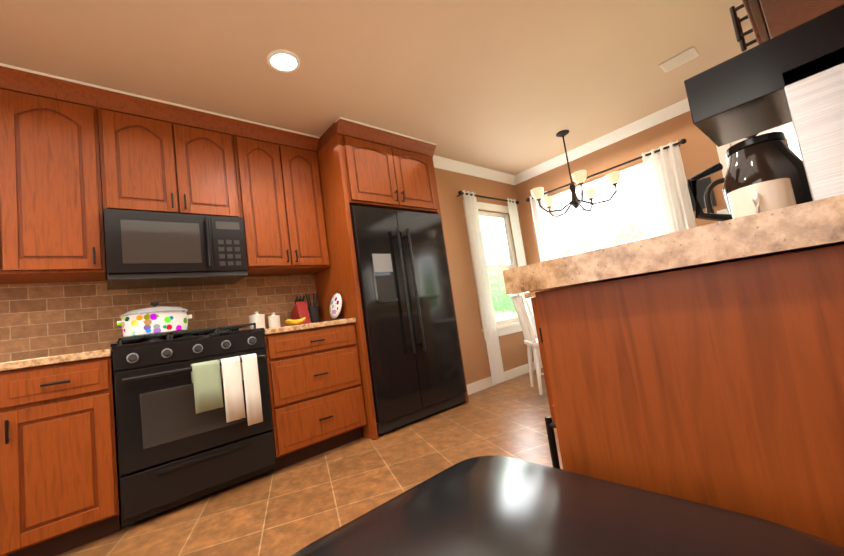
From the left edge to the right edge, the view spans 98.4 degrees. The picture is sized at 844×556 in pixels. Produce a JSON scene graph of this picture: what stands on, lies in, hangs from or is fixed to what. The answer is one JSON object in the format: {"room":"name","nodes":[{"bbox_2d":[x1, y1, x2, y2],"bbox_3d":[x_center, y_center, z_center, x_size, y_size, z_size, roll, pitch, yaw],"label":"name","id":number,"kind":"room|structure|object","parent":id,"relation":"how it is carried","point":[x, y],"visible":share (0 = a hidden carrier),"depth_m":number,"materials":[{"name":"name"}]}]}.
{"room":"kitchen","nodes":[
{"label":"kitchen","id":0,"kind":"room"},
{"bbox_2d":[0,226,317,497],"bbox_3d":[-1.992,-0.204,2.587,4.600,3.200,0.120,-3,-8,-41],"label":"wall","id":1,"kind":"structure","parent":0,"point":[106,280],"depth_m":2.33,"materials":[{"name":"paint"}]},
{"bbox_2d":[0,63,27,283],"bbox_3d":[-2.608,-0.536,1.797,0.858,1.128,0.350,-3,-8,-41],"label":"upper cabinet","id":2,"kind":"object","parent":1,"relation":"attached to","point":[11,245],"depth_m":1.93,"materials":[{"name":"brown wood"}]},
{"bbox_2d":[16,67,123,282],"bbox_3d":[-2.177,-0.558,2.176,0.543,1.128,0.350,-3,-8,-41],"label":"upper cabinet","id":3,"kind":"object","parent":1,"relation":"attached to","point":[77,158],"depth_m":2.08,"materials":[{"name":"brown wood"}]},
{"bbox_2d":[0,274,315,362],"bbox_3d":[-1.949,0.239,2.440,2.636,0.450,0.005,-3,-8,-41],"label":"backsplash","id":4,"kind":"structure","parent":1,"relation":"attached to","point":[40,320],"depth_m":2.34,"materials":[{"name":"tile"}]},
{"bbox_2d":[116,91,243,218],"bbox_3d":[-1.771,-0.763,2.575,0.760,0.758,0.350,-3,-8,-41],"label":"upper cabinet","id":5,"kind":"object","parent":1,"relation":"attached to","point":[181,160],"depth_m":2.45,"materials":[{"name":"brown wood"}]},
{"bbox_2d":[103,209,247,289],"bbox_3d":[-1.652,-0.185,2.475,0.756,0.425,0.472,-3,-8,-41],"label":"microwave","id":6,"kind":"object","parent":5,"relation":"attached to","point":[145,249],"visible":1,"depth_m":2.31,"materials":[{"name":"black"}]},
{"bbox_2d":[236,119,329,275],"bbox_3d":[-1.235,-0.608,3.006,0.751,1.128,0.350,-3,-8,-41],"label":"upper cabinet","id":7,"kind":"object","parent":1,"relation":"attached to","point":[284,220],"depth_m":2.88,"materials":[{"name":"brown wood"}]},
{"bbox_2d":[56,368,562,555],"bbox_3d":[0.529,0.953,1.080,6.540,0.080,5.240,-3,-8,-41],"label":"floor","id":8,"kind":"structure","parent":0,"point":[290,510],"depth_m":2.04,"materials":[{"name":"tile"}]},
{"bbox_2d":[0,357,119,555],"bbox_3d":[-2.058,0.902,1.762,0.871,0.876,0.636,-3,-8,-41],"label":"base cabinet","id":9,"kind":"object","parent":8,"relation":"on","point":[58,481],"depth_m":1.69,"materials":[{"name":"brown wood"}]},
{"bbox_2d":[110,323,275,526],"bbox_3d":[-1.429,0.820,2.282,0.756,0.965,0.697,-3,-8,-41],"label":"range","id":10,"kind":"object","parent":8,"relation":"on","point":[173,449],"visible":1,"depth_m":2.00,"materials":[{"name":"black metal"}]},
{"bbox_2d":[117,302,191,337],"bbox_3d":[-1.667,0.257,2.282,0.377,0.208,0.231,-3,-8,-41],"label":"pot","id":11,"kind":"object","parent":10,"relation":"on","point":[155,319],"visible":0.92,"depth_m":2.19,"materials":[{"name":"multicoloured ceramic"}]},
{"bbox_2d":[191,360,222,413],"bbox_3d":[-1.216,0.609,2.059,0.136,0.268,0.065,-3,-8,-41],"label":"towel","id":12,"kind":"object","parent":10,"relation":"hanging from","point":[206,380],"visible":0.98,"depth_m":2.04,"materials":[{"name":"green fabric"}]},
{"bbox_2d":[219,356,245,422],"bbox_3d":[-1.115,0.648,2.139,0.101,0.358,0.065,-3,-8,-41],"label":"towel","id":13,"kind":"object","parent":10,"relation":"hanging from","point":[230,373],"visible":0.94,"depth_m":2.12,"materials":[{"name":"white fabric"}]},
{"bbox_2d":[240,353,262,425],"bbox_3d":[-1.034,0.668,2.204,0.086,0.408,0.065,-3,-8,-41],"label":"striped towel","id":14,"kind":"object","parent":10,"relation":"hanging from","point":[249,371],"visible":0.94,"depth_m":2.18,"materials":[{"name":"white fabric"}]},
{"bbox_2d":[264,323,366,471],"bbox_3d":[-0.906,0.842,2.778,0.674,0.876,0.634,-3,-8,-41],"label":"base cabinet","id":15,"kind":"object","parent":8,"relation":"on","point":[316,392],"depth_m":2.51,"materials":[{"name":"brown wood"}]},
{"bbox_2d":[0,318,355,371],"bbox_3d":[-1.704,0.428,2.174,2.636,0.038,0.643,-3,-8,-41],"label":"countertop","id":16,"kind":"structure","parent":15,"relation":"on","point":[37,362],"depth_m":1.80,"materials":[{"name":"stone"}]},
{"bbox_2d":[249,311,265,328],"bbox_3d":[-1.276,0.335,2.820,0.113,0.153,0.114,-3,-8,-41],"label":"canister","id":17,"kind":"object","parent":16,"relation":"on","point":[258,319],"visible":0.79,"depth_m":2.78,"materials":[{"name":"white ceramic"}]},
{"bbox_2d":[267,312,280,327],"bbox_3d":[-1.183,0.341,2.912,0.092,0.133,0.094,-3,-8,-41],"label":"canister","id":18,"kind":"object","parent":16,"relation":"on","point":[273,320],"visible":0.81,"depth_m":2.88,"materials":[{"name":"white ceramic"}]},
{"bbox_2d":[285,317,305,324],"bbox_3d":[-0.969,0.335,2.791,0.142,0.053,0.096,-3,-8,-41],"label":"bananas","id":19,"kind":"object","parent":16,"relation":"on","point":[293,322],"visible":1,"depth_m":2.76,"materials":[{"name":"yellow food"}]},
{"bbox_2d":[292,296,310,324],"bbox_3d":[-1.023,0.276,3.067,0.090,0.247,0.178,-3,-8,-41],"label":"knife block","id":20,"kind":"object","parent":16,"relation":"on","point":[300,309],"visible":0.92,"depth_m":3.03,"materials":[{"name":"red plastic"}]},
{"bbox_2d":[305,293,319,322],"bbox_3d":[-0.944,0.266,3.151,0.112,0.261,0.110,-3,-8,-41],"label":"utensil crock","id":21,"kind":"object","parent":16,"relation":"on","point":[313,310],"visible":0.73,"depth_m":3.11,"materials":[{"name":"black"}]},
{"bbox_3d":[-0.697,0.338,2.946,0.094,0.010,0.120,-3,-8,-41],"label":"plate stand","id":22,"kind":"object","parent":16,"relation":"on","visible":0},
{"bbox_2d":[329,293,341,318],"bbox_3d":[-0.705,0.227,2.964,0.050,0.205,0.210,-3,-8,-41],"label":"decorative plate","id":23,"kind":"object","parent":22,"relation":"on","point":[335,306],"visible":1,"depth_m":2.94,"materials":[{"name":"white ceramic"}]},
{"bbox_2d":[314,117,468,439],"bbox_3d":[-0.326,-0.003,3.386,1.057,2.498,0.766,-3,-8,-41],"label":"cabinet","id":24,"kind":"object","parent":8,"relation":"on","point":[363,164],"visible":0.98,"depth_m":3.05,"materials":[{"name":"brown wood"}]},
{"bbox_2d":[350,206,466,434],"bbox_3d":[-0.261,0.342,3.334,0.960,1.790,0.764,-3,-8,-41],"label":"refrigerator","id":25,"kind":"object","parent":8,"relation":"on","point":[414,353],"visible":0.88,"depth_m":3.03,"materials":[{"name":"black metal"}]},
{"bbox_2d":[510,293,543,394],"bbox_3d":[1.182,0.558,3.509,0.493,1.001,0.430,-8,-6,3],"label":"chair","id":26,"kind":"object","parent":8,"relation":"on","point":[530,340],"visible":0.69,"depth_m":3.45,"materials":[{"name":"white wood"}]},
{"bbox_2d":[520,293,541,366],"bbox_3d":[1.483,0.572,4.075,0.430,1.001,0.492,-5,-6,-26],"label":"chair","id":27,"kind":"object","parent":8,"relation":"on","point":[529,314],"visible":0.02,"depth_m":4.15,"materials":[{"name":"white wood"}]},
{"bbox_2d":[291,455,843,555],"bbox_3d":[0.127,0.549,0.256,0.376,0.665,0.416,-3,-8,-41],"label":"trash can","id":28,"kind":"object","parent":8,"relation":"on","point":[489,505],"visible":1,"depth_m":0.33,"materials":[{"name":"black plastic"}]},
{"bbox_2d":[531,244,843,546],"bbox_3d":[0.576,0.396,0.423,0.407,0.876,0.643,-3,-8,-41],"label":"base cabinet","id":29,"kind":"object","parent":8,"relation":"on","point":[720,385],"visible":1,"depth_m":0.38,"materials":[{"name":"brown wood"}]},
{"bbox_2d":[502,194,843,297],"bbox_3d":[0.877,0.000,1.541,2.426,0.038,1.786,-3,-8,-41],"label":"countertop","id":30,"kind":"structure","parent":29,"relation":"on","point":[809,225],"depth_m":0.38,"materials":[{"name":"stone"}]},
{"bbox_2d":[704,178,724,212],"bbox_3d":[1.492,-0.290,1.725,0.165,0.398,0.192,-3,-8,-41],"label":"faucet","id":31,"kind":"object","parent":30,"relation":"on","point":[707,197],"visible":0.33,"depth_m":1.74,"materials":[{"name":"brown metal"}]},
{"bbox_2d":[726,133,788,165],"bbox_3d":[0.986,-0.263,1.049,0.150,0.351,0.150,-3,-8,-41],"label":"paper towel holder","id":32,"kind":"object","parent":30,"relation":"on","point":[785,140],"visible":0.1,"depth_m":1.06,"materials":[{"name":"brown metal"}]},
{"bbox_2d":[727,178,796,218],"bbox_3d":[0.594,-0.117,0.635,0.111,0.090,0.084,-3,-8,-41],"label":"mug","id":33,"kind":"object","parent":30,"relation":"on","point":[765,196],"visible":0.62,"depth_m":0.61,"materials":[{"name":"white ceramic"}]},
{"bbox_2d":[684,4,843,220],"bbox_3d":[0.764,-0.270,0.763,0.250,0.370,0.318,-3,-8,-41],"label":"coffee maker","id":34,"kind":"object","parent":30,"relation":"on","point":[795,75],"visible":0.77,"depth_m":0.70,"materials":[{"name":"black plastic"}]},
{"bbox_2d":[0,0,757,174],"bbox_3d":[0.150,-1.738,1.351,6.540,0.382,5.240,-3,-8,-41],"label":"ceiling","id":35,"kind":"structure","parent":0,"point":[513,87],"depth_m":2.34,"materials":[{"name":"paint"}]},
{"bbox_2d":[267,50,299,72],"bbox_3d":[-0.839,-1.312,2.211,0.190,0.012,0.190,-3,-8,-41],"label":"recessed light","id":36,"kind":"object","parent":35,"relation":"in","point":[285,60],"visible":1,"depth_m":2.20,"materials":[{"name":"white"}]},
{"bbox_2d":[531,130,620,217],"bbox_3d":[1.522,-1.090,3.713,0.802,0.808,0.834,-3,-8,-41],"label":"pendant chandelier","id":37,"kind":"object","parent":35,"relation":"hanging from","point":[579,178],"visible":1,"depth_m":3.63,"materials":[{"name":"brown metal"}]},
{"bbox_2d":[659,46,698,72],"bbox_3d":[1.944,-1.648,2.756,0.160,0.016,0.220,-3,-8,-41],"label":"ceiling vent","id":38,"kind":"object","parent":35,"relation":"in","point":[685,56],"visible":0.98,"depth_m":2.74,"materials":[{"name":"beige metal"}]},
{"bbox_2d":[434,168,533,384],"bbox_3d":[0.726,-0.410,4.349,1.580,3.200,0.120,-3,-8,-41],"label":"wall","id":39,"kind":"structure","parent":0,"point":[513,346],"depth_m":3.99,"materials":[{"name":"paint"}]},
{"bbox_2d":[433,155,515,183],"bbox_3d":[0.641,-1.269,4.326,1.490,0.090,0.090,-3,-8,-41],"label":"crown molding","id":40,"kind":"structure","parent":39,"relation":"attached to","point":[439,162],"depth_m":4.27,"materials":[{"name":"white wood"}]},
{"bbox_2d":[463,200,521,339],"bbox_3d":[0.931,-0.122,4.406,1.030,1.585,0.135,-3,-8,-41],"label":"nook window","id":41,"kind":"structure","parent":39,"relation":"in","point":[505,328],"depth_m":4.41,"materials":[{"name":"white wood"}]},
{"bbox_2d":[457,190,541,384],"bbox_3d":[0.943,0.063,4.267,1.130,2.110,0.123,-3,-8,-41],"label":"curtain set in the left nook","id":42,"kind":"object","parent":39,"relation":"attached to","point":[485,297],"visible":0.94,"depth_m":4.00,"materials":[{"name":"white fabric"}]},
{"bbox_2d":[466,361,535,394],"bbox_3d":[0.977,1.106,4.139,1.560,0.100,0.015,-3,-8,-41],"label":"baseboard","id":43,"kind":"structure","parent":39,"relation":"attached to","point":[477,386],"depth_m":3.92,"materials":[{"name":"white wood"}]},
{"bbox_2d":[514,111,730,264],"bbox_3d":[2.864,-0.829,3.184,0.120,3.200,4.760,-3,-8,-41],"label":"wall","id":44,"kind":"structure","parent":0,"point":[698,151],"depth_m":3.84,"materials":[{"name":"paint"}]},
{"bbox_2d":[511,98,689,184],"bbox_3d":[2.646,-1.812,3.214,0.090,0.391,4.520,-3,-8,-41],"label":"crown molding","id":45,"kind":"structure","parent":44,"relation":"attached to","point":[649,121],"depth_m":3.93,"materials":[{"name":"white wood"}]},
{"bbox_2d":[551,163,658,257],"bbox_3d":[2.066,-0.317,4.056,0.135,1.585,1.350,-3,-8,-41],"label":"window","id":46,"kind":"structure","parent":44,"relation":"in","point":[624,173],"depth_m":4.11,"materials":[{"name":"white wood"}]},
{"bbox_2d":[526,139,696,261],"bbox_3d":[2.065,-0.128,3.945,0.123,2.110,1.730,-3,-8,-41],"label":"curtain","id":47,"kind":"object","parent":44,"relation":"attached to","point":[668,190],"visible":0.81,"depth_m":3.54,"materials":[{"name":"white fabric"}]},
{"bbox_2d":[687,177,716,210],"bbox_3d":[2.586,-0.774,3.393,0.023,0.270,0.210,-3,-8,-41],"label":"frame","id":48,"kind":"object","parent":44,"relation":"attached to","point":[703,184],"visible":0.5,"depth_m":3.37,"materials":[{"name":"black"}]},
{"bbox_2d":[717,209,727,221],"bbox_3d":[2.713,-0.555,3.274,0.007,0.120,0.080,-3,-8,-41],"label":"switch plate","id":49,"kind":"object","parent":44,"relation":"attached to","point":[724,211],"visible":0.21,"depth_m":3.28,"materials":[{"name":"white plastic"}]},
{"bbox_2d":[716,121,796,177],"bbox_3d":[3.075,-0.323,2.918,0.104,2.090,0.800,-3,-8,-41],"label":"door frame","id":50,"kind":"structure","parent":44,"relation":"attached to","point":[787,130],"depth_m":3.07,"materials":[{"name":"white"}]},
{"bbox_3d":[0.502,-0.806,0.105,5.110,3.200,0.120,-3,-8,-41],"label":"wall","id":51,"kind":"structure","parent":0,"visible":0},
{"bbox_2d":[733,0,843,45],"bbox_3d":[0.933,-1.153,0.886,0.965,1.040,0.350,-3,-8,-41],"label":"upper cabinet","id":52,"kind":"object","parent":51,"relation":"attached to","point":[769,19],"depth_m":0.86,"materials":[{"name":"brown wood"}]},
{"label":"outside","id":53,"kind":"structure","parent":0,"visible":0},
{"bbox_2d":[479,141,801,320],"bbox_3d":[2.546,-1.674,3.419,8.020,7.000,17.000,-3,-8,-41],"label":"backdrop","id":54,"kind":"structure","parent":53,"point":[629,211],"depth_m":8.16,"materials":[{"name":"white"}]}
]}

